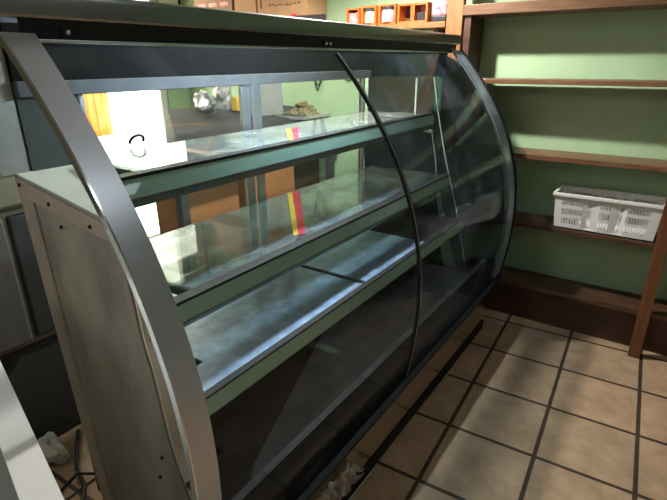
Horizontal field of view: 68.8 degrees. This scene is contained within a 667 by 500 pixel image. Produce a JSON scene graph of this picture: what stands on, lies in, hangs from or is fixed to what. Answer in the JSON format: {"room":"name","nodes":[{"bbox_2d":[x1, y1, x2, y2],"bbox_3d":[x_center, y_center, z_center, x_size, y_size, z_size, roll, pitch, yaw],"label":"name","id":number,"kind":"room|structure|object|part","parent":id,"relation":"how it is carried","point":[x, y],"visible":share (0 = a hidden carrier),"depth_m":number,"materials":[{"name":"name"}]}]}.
{"room":"food shop","nodes":[
{"label":"food shop","id":0,"kind":"room"},
{"bbox_2d":[98,0,164,234],"bbox_3d":[-1.642,-1.148,3.377,0.020,2.350,1.900,14,25,32],"label":"window","id":1,"kind":"structure","parent":0,"point":[132,113],"depth_m":3.69,"materials":[{"name":"white"}]},
{"bbox_2d":[155,0,190,108],"bbox_3d":[-2.369,-0.806,1.878,0.100,2.700,4.410,14,25,32],"label":"wall","id":2,"kind":"structure","parent":0,"point":[176,98],"depth_m":3.59,"materials":[{"name":"green paint"}]},
{"bbox_2d":[83,93,113,136],"bbox_3d":[-1.642,-1.300,2.979,0.036,1.220,0.420,14,25,32],"label":"curtain","id":3,"kind":"object","parent":2,"relation":"hanging from","point":[97,108],"visible":0.14,"depth_m":3.25,"materials":[{"name":"yellow fabric"}]},
{"bbox_2d":[144,0,167,241],"bbox_3d":[-1.451,-0.987,3.235,0.050,2.050,0.800,14,25,32],"label":"door","id":4,"kind":"structure","parent":2,"relation":"in","point":[162,101],"depth_m":3.55,"materials":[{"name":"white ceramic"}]},
{"bbox_2d":[158,0,180,4],"bbox_3d":[-1.130,-1.801,3.324,0.019,0.500,0.170,14,25,32],"label":"notice board","id":5,"kind":"object","parent":2,"relation":"attached to","point":[159,1],"visible":0.02,"depth_m":3.37,"materials":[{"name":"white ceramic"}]},
{"bbox_2d":[48,239,666,499],"bbox_3d":[-0.299,1.000,1.064,5.100,0.100,4.610,14,25,32],"label":"floor","id":6,"kind":"structure","parent":0,"point":[529,410],"depth_m":1.78,"materials":[{"name":"tile"}]},
{"bbox_2d":[0,361,63,499],"bbox_3d":[-0.741,0.618,0.699,0.620,0.820,0.910,-18,27,-39],"label":"counter","id":7,"kind":"object","parent":6,"relation":"on","point":[25,472],"visible":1,"depth_m":0.56,"materials":[{"name":"white metal"}]},
{"bbox_2d":[0,176,81,439],"bbox_3d":[-1.510,-0.126,1.149,0.660,1.950,1.350,14,25,32],"label":"refrigerator","id":8,"kind":"object","parent":6,"relation":"on","point":[31,356],"visible":0.56,"depth_m":1.58,"materials":[{"name":"grey metal"}]},
{"bbox_3d":[-1.276,-0.456,0.849,0.030,1.060,1.310,14,25,32],"label":"door","id":9,"kind":"part","parent":8,"relation":"part of","materials":[{"name":"metal"}]},
{"bbox_3d":[-1.030,0.124,1.460,0.024,0.415,0.160,14,25,32],"label":"door","id":10,"kind":"part","parent":8,"relation":"part of","materials":[{"name":"grey metal"}]},
{"bbox_3d":[-0.955,0.073,1.590,0.030,0.415,0.125,14,25,32],"label":"door","id":11,"kind":"part","parent":8,"relation":"part of","materials":[{"name":"grey metal"}]},
{"bbox_2d":[37,432,69,463],"bbox_3d":[-0.958,0.669,1.640,0.148,0.108,0.098,14,25,32],"label":"plastic bag","id":12,"kind":"object","parent":6,"relation":"on","point":[51,446],"visible":0.66,"depth_m":1.62,"materials":[{"name":"white plastic"}]},
{"bbox_2d":[60,471,94,492],"bbox_3d":[-0.820,0.736,1.553,0.173,0.034,0.046,-16,26,-36],"label":"cable","id":13,"kind":"object","parent":6,"relation":"on","point":[76,474],"visible":0.54,"depth_m":1.56,"materials":[{"name":"black plastic"}]},
{"bbox_2d":[75,429,86,499],"bbox_3d":[-0.850,0.718,1.630,0.030,0.014,0.364,-12,24,-28],"label":"cable","id":14,"kind":"object","parent":6,"relation":"on","point":[77,439],"visible":1,"depth_m":1.62,"materials":[{"name":"black plastic"}]},
{"bbox_2d":[167,155,334,273],"bbox_3d":[-0.566,-0.198,2.769,0.620,0.905,1.270,14,25,32],"label":"worktable","id":15,"kind":"object","parent":6,"relation":"on","point":[182,202],"visible":0.18,"depth_m":2.20,"materials":[{"name":"metal"}]},
{"bbox_3d":[-0.658,0.032,2.218,0.040,0.875,0.040,14,25,32],"label":"leg","id":16,"kind":"part","parent":15,"relation":"part of","materials":[{"name":"metal"}]},
{"bbox_2d":[156,181,242,274],"bbox_3d":[-0.653,-0.169,2.396,0.180,0.479,0.360,14,25,32],"label":"cabinet","id":17,"kind":"object","parent":15,"relation":"on","point":[212,240],"visible":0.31,"depth_m":2.34,"materials":[{"name":"brown wood"}]},
{"bbox_2d":[166,105,328,162],"bbox_3d":[-0.559,-0.647,2.582,0.601,0.191,1.241,14,25,32],"label":"tarp","id":18,"kind":"object","parent":15,"relation":"on","point":[182,124],"visible":0.44,"depth_m":2.44,"materials":[{"name":"grey plastic"}]},
{"bbox_2d":[194,90,215,112],"bbox_3d":[-0.679,-0.785,2.573,0.108,0.114,0.156,14,25,32],"label":"bag","id":19,"kind":"object","parent":18,"relation":"on","point":[204,101],"visible":1,"depth_m":2.53,"materials":[{"name":"plastic"}]},
{"bbox_2d":[213,86,231,110],"bbox_3d":[-0.618,-0.869,2.733,0.122,0.174,0.121,-12,24,-27],"label":"bag","id":20,"kind":"object","parent":18,"relation":"on","point":[222,95],"visible":0.67,"depth_m":2.70,"materials":[{"name":"plastic"}]},
{"bbox_2d":[231,96,239,110],"bbox_3d":[-0.532,-0.814,2.712,0.050,0.075,0.060,14,25,32],"label":"packet","id":21,"kind":"object","parent":18,"relation":"on","point":[234,100],"visible":0.71,"depth_m":2.69,"materials":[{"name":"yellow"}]},
{"bbox_2d":[249,83,282,115],"bbox_3d":[-0.393,-0.862,2.711,0.100,0.215,0.225,14,25,32],"label":"carton","id":22,"kind":"object","parent":18,"relation":"on","point":[271,94],"visible":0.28,"depth_m":2.70,"materials":[{"name":"white cardboard"}]},
{"bbox_2d":[276,112,330,119],"bbox_3d":[-0.174,-0.774,2.803,0.212,0.017,0.266,14,25,32],"label":"tray","id":23,"kind":"object","parent":18,"relation":"on","point":[322,114],"visible":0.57,"depth_m":2.72,"materials":[{"name":"silver metal"}]},
{"bbox_2d":[285,102,319,115],"bbox_3d":[-0.174,-0.813,2.796,0.189,0.070,0.203,14,25,32],"label":"pile","id":24,"kind":"object","parent":23,"relation":"on","point":[303,108],"visible":1,"depth_m":2.75,"materials":[{"name":"beige food"}]},
{"bbox_2d":[237,166,294,248],"bbox_3d":[-0.473,-0.295,2.735,0.370,0.469,0.360,14,25,32],"label":"kraft box","id":25,"kind":"object","parent":15,"relation":"on","point":[280,182],"visible":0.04,"depth_m":2.64,"materials":[{"name":"orange cardboard"}]},
{"bbox_2d":[294,159,319,224],"bbox_3d":[-0.313,-0.400,3.031,0.360,0.449,0.280,14,25,32],"label":"kraft box","id":26,"kind":"object","parent":15,"relation":"on","point":[306,175],"visible":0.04,"depth_m":2.96,"materials":[{"name":"brown cardboard"}]},
{"bbox_3d":[-0.021,-0.307,3.087,0.040,0.875,0.040,14,25,32],"label":"leg","id":27,"kind":"part","parent":15,"relation":"part of","materials":[{"name":"metal"}]},
{"bbox_2d":[0,0,516,499],"bbox_3d":[-0.013,-0.032,1.683,0.765,1.374,1.915,14,25,32],"label":"display case","id":28,"kind":"object","parent":6,"relation":"on","point":[287,367],"visible":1,"depth_m":1.32,"materials":[{"name":"metal"}]},
{"bbox_3d":[-0.757,-0.328,1.089,0.045,0.327,0.072,14,25,32],"label":"post","id":29,"kind":"part","parent":28,"relation":"part of","materials":[{"name":"metal"}]},
{"bbox_3d":[-0.681,-0.288,1.189,0.015,0.175,0.145,14,25,32],"label":"panel","id":30,"kind":"part","parent":28,"relation":"part of","materials":[{"name":"clear glass"}]},
{"bbox_3d":[-0.363,0.312,1.087,0.166,0.766,0.037,14,25,32],"label":"edge trim","id":31,"kind":"part","parent":28,"relation":"part of","materials":[{"name":"grey metal"}]},
{"bbox_3d":[-0.466,-0.195,1.557,0.014,0.609,0.607,14,25,32],"label":"door frame","id":32,"kind":"part","parent":28,"relation":"part of","materials":[{"name":"metal"}]},
{"bbox_3d":[0.020,-0.596,1.448,0.012,0.005,1.760,14,25,32],"label":"canopy trim","id":33,"kind":"part","parent":28,"relation":"part of","materials":[{"name":"metal"}]},
{"bbox_2d":[107,111,419,164],"bbox_3d":[-0.101,-0.410,1.679,0.303,0.008,1.435,14,25,32],"label":"glass shelf","id":34,"kind":"object","parent":28,"relation":"attached to","point":[236,148],"depth_m":1.44,"materials":[{"name":"clear glass"}]},
{"bbox_3d":[-0.004,-0.343,1.552,0.018,0.039,1.560,14,25,32],"label":"rail","id":35,"kind":"part","parent":28,"relation":"part of","materials":[{"name":"grey metal"}]},
{"bbox_2d":[286,127,298,139],"bbox_3d":[-0.132,-0.372,1.560,0.042,0.009,0.316,-2,21,-5],"label":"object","id":36,"kind":"object","parent":28,"relation":"on","point":[293,133],"visible":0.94,"depth_m":1.55,"materials":[{"name":"multicoloured"}]},
{"bbox_2d":[153,166,434,277],"bbox_3d":[-0.061,-0.157,1.748,0.398,0.008,1.435,14,25,32],"label":"glass shelf","id":37,"kind":"object","parent":28,"relation":"attached to","point":[321,235],"depth_m":1.50,"materials":[{"name":"clear glass"}]},
{"bbox_2d":[287,190,305,236],"bbox_3d":[-0.132,-0.137,1.678,0.047,0.009,0.536,-2,21,-6],"label":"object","id":38,"kind":"object","parent":28,"relation":"on","point":[297,220],"visible":1,"depth_m":1.64,"materials":[{"name":"multicoloured"}]},
{"bbox_3d":[-0.069,-0.398,2.075,0.014,0.609,0.747,14,25,32],"label":"door frame","id":39,"kind":"part","parent":28,"relation":"part of","materials":[{"name":"metal"}]},
{"bbox_3d":[-0.259,0.121,2.005,0.015,0.260,1.430,14,25,32],"label":"panel","id":40,"kind":"part","parent":28,"relation":"part of","materials":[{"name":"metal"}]},
{"bbox_3d":[0.076,-0.080,1.596,0.018,0.039,1.560,14,25,32],"label":"rail","id":41,"kind":"part","parent":28,"relation":"part of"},
{"bbox_3d":[0.145,0.114,1.618,0.018,0.038,1.555,14,25,32],"label":"rail","id":42,"kind":"part","parent":28,"relation":"part of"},
{"bbox_3d":[0.244,0.285,1.625,0.020,0.006,1.765,14,25,32],"label":"channel trim","id":43,"kind":"part","parent":28,"relation":"part of","materials":[{"name":"black metal"}]},
{"bbox_3d":[-0.010,0.797,1.417,0.010,0.010,0.500,14,25,32],"label":"toe trim","id":44,"kind":"part","parent":28,"relation":"part of","materials":[{"name":"metal"}]},
{"bbox_3d":[0.136,-0.517,2.380,0.015,0.615,0.025,14,25,32],"label":"panel","id":45,"kind":"part","parent":28,"relation":"part of","materials":[{"name":"clear glass"}]},
{"bbox_3d":[0.230,0.524,1.729,0.020,0.202,1.825,14,25,32],"label":"kick panel","id":46,"kind":"part","parent":28,"relation":"part of","materials":[{"name":"metal"}]},
{"bbox_3d":[0.456,-0.389,2.246,0.692,0.970,0.005,14,25,32],"label":"pane","id":47,"kind":"part","parent":28,"relation":"part of","materials":[{"name":"clear glass"}]},
{"bbox_3d":[0.448,0.554,2.039,0.010,0.011,0.180,14,25,32],"label":"toe trim","id":48,"kind":"part","parent":28,"relation":"part of","materials":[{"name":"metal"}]},
{"bbox_3d":[0.538,-0.168,2.315,0.166,0.766,0.112,14,25,32],"label":"edge trim","id":49,"kind":"part","parent":28,"relation":"part of","materials":[{"name":"metal"}]},
{"bbox_2d":[445,0,666,358],"bbox_3d":[1.261,-0.396,2.088,1.665,1.750,0.215,14,25,32],"label":"shelving unit","id":50,"kind":"object","parent":6,"relation":"on","point":[639,322],"visible":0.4,"depth_m":2.25,"materials":[{"name":"brown wood"}]},
{"bbox_3d":[0.566,-0.534,2.452,0.078,1.750,0.036,14,25,32],"label":"post","id":51,"kind":"part","parent":50,"relation":"part of","materials":[{"name":"orange wood"}]},
{"bbox_3d":[1.298,-0.669,1.957,1.575,0.021,0.159,14,25,32],"label":"shelf","id":52,"kind":"part","parent":50,"relation":"part of","materials":[{"name":"brown wood"}]},
{"bbox_3d":[1.310,0.228,2.316,1.575,0.024,0.185,14,25,32],"label":"shelf","id":53,"kind":"part","parent":50,"relation":"part of","materials":[{"name":"brown wood"}]},
{"bbox_3d":[1.309,-0.066,2.202,1.575,0.022,0.185,14,25,32],"label":"shelf","id":54,"kind":"part","parent":50,"relation":"part of","materials":[{"name":"brown wood"}]},
{"bbox_3d":[1.307,-0.369,2.085,1.575,0.022,0.185,14,25,32],"label":"shelf","id":55,"kind":"part","parent":50,"relation":"part of","materials":[{"name":"brown wood"}]},
{"bbox_2d":[553,184,666,240],"bbox_3d":[1.236,-0.169,2.205,0.440,0.169,0.185,14,25,32],"label":"basket","id":56,"kind":"object","parent":50,"relation":"on","point":[595,211],"visible":0.98,"depth_m":2.17,"materials":[{"name":"white plastic"}]},
{"bbox_3d":[1.369,-0.260,1.942,0.048,1.600,0.029,14,25,32],"label":"post","id":57,"kind":"part","parent":50,"relation":"part of","materials":[{"name":"brown wood"}]},
{"bbox_2d":[180,0,666,300],"bbox_3d":[0.968,-0.983,2.292,5.100,2.700,0.100,14,25,32],"label":"wall","id":58,"kind":"structure","parent":0,"point":[629,121],"depth_m":2.31,"materials":[{"name":"green paint"}]},
{"bbox_2d":[374,21,445,32],"bbox_3d":[-0.276,-1.218,2.908,2.063,0.166,0.205,14,25,32],"label":"wall shelf","id":59,"kind":"object","parent":58,"relation":"attached to","point":[440,26],"visible":0.17,"depth_m":2.35,"materials":[{"name":"orange wood"}]},
{"bbox_2d":[194,0,234,10],"bbox_3d":[-0.701,-1.507,3.117,0.335,0.225,0.182,14,25,32],"label":"kraft box","id":60,"kind":"object","parent":59,"relation":"on","point":[217,4],"visible":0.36,"depth_m":3.01,"materials":[{"name":"cardboard"}]},
{"bbox_2d":[234,0,257,12],"bbox_3d":[-0.474,-1.471,2.965,0.175,0.265,0.180,14,25,32],"label":"kraft box","id":61,"kind":"object","parent":59,"relation":"on","point":[240,5],"visible":0.13,"depth_m":2.89,"materials":[{"name":"cardboard"}]},
{"bbox_2d":[257,0,326,19],"bbox_3d":[-0.240,-1.422,2.809,0.365,0.285,0.186,14,25,32],"label":"kraft box","id":62,"kind":"object","parent":59,"relation":"on","point":[273,7],"visible":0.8,"depth_m":2.74,"materials":[{"name":"cardboard"}]},
{"bbox_2d":[291,14,325,19],"bbox_3d":[-0.139,-1.254,2.661,0.225,0.075,0.024,14,25,32],"label":"packet","id":63,"kind":"object","parent":59,"relation":"on","point":[317,16],"visible":0.37,"depth_m":2.62,"materials":[{"name":"silver plastic"}]},
{"bbox_2d":[346,8,360,23],"bbox_3d":[0.120,-1.213,2.545,0.078,0.082,0.080,14,25,32],"label":"box","id":64,"kind":"object","parent":59,"relation":"on","point":[353,15],"visible":0.66,"depth_m":2.52,"materials":[{"name":"orange cardboard"}]},
{"bbox_2d":[361,5,378,24],"bbox_3d":[0.197,-1.195,2.490,0.086,0.088,0.089,14,25,32],"label":"box","id":65,"kind":"object","parent":59,"relation":"on","point":[369,14],"visible":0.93,"depth_m":2.46,"materials":[{"name":"orange"}]},
{"bbox_2d":[365,11,373,22],"bbox_3d":[0.189,-1.184,2.482,0.062,0.054,0.062,14,25,32],"label":"jar","id":66,"kind":"object","parent":65,"relation":"on","point":[369,15],"depth_m":2.46,"materials":[{"name":"white"}]},
{"bbox_2d":[378,3,397,24],"bbox_3d":[0.282,-1.175,2.432,0.096,0.090,0.094,14,25,32],"label":"box","id":67,"kind":"object","parent":59,"relation":"on","point":[387,13],"visible":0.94,"depth_m":2.40,"materials":[{"name":"orange"}]},
{"bbox_3d":[0.276,-1.196,2.414,0.068,0.014,0.068,14,25,32],"label":"lid","id":68,"kind":"part","parent":67,"relation":"part of","materials":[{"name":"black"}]},
{"bbox_2d":[382,9,393,21],"bbox_3d":[0.276,-1.164,2.427,0.072,0.056,0.072,14,25,32],"label":"jar","id":69,"kind":"object","parent":67,"relation":"on","point":[387,14],"depth_m":2.40,"materials":[{"name":"white"}]},
{"bbox_2d":[397,3,412,23],"bbox_3d":[0.367,-1.155,2.386,0.079,0.086,0.080,14,25,32],"label":"box","id":70,"kind":"object","parent":59,"relation":"on","point":[405,11],"visible":0.66,"depth_m":2.38,"materials":[{"name":"orange"}]},
{"bbox_2d":[412,2,431,22],"bbox_3d":[0.433,-1.139,2.344,0.076,0.086,0.080,14,25,32],"label":"box","id":71,"kind":"object","parent":59,"relation":"on","point":[422,11],"visible":0.79,"depth_m":2.33,"materials":[{"name":"orange"}]},
{"bbox_2d":[431,0,447,21],"bbox_3d":[0.503,-1.141,2.280,0.078,0.135,0.048,14,25,32],"label":"snack bag","id":72,"kind":"object","parent":59,"relation":"on","point":[439,7],"visible":0.76,"depth_m":2.27,"materials":[{"name":"white plastic"}]}
]}

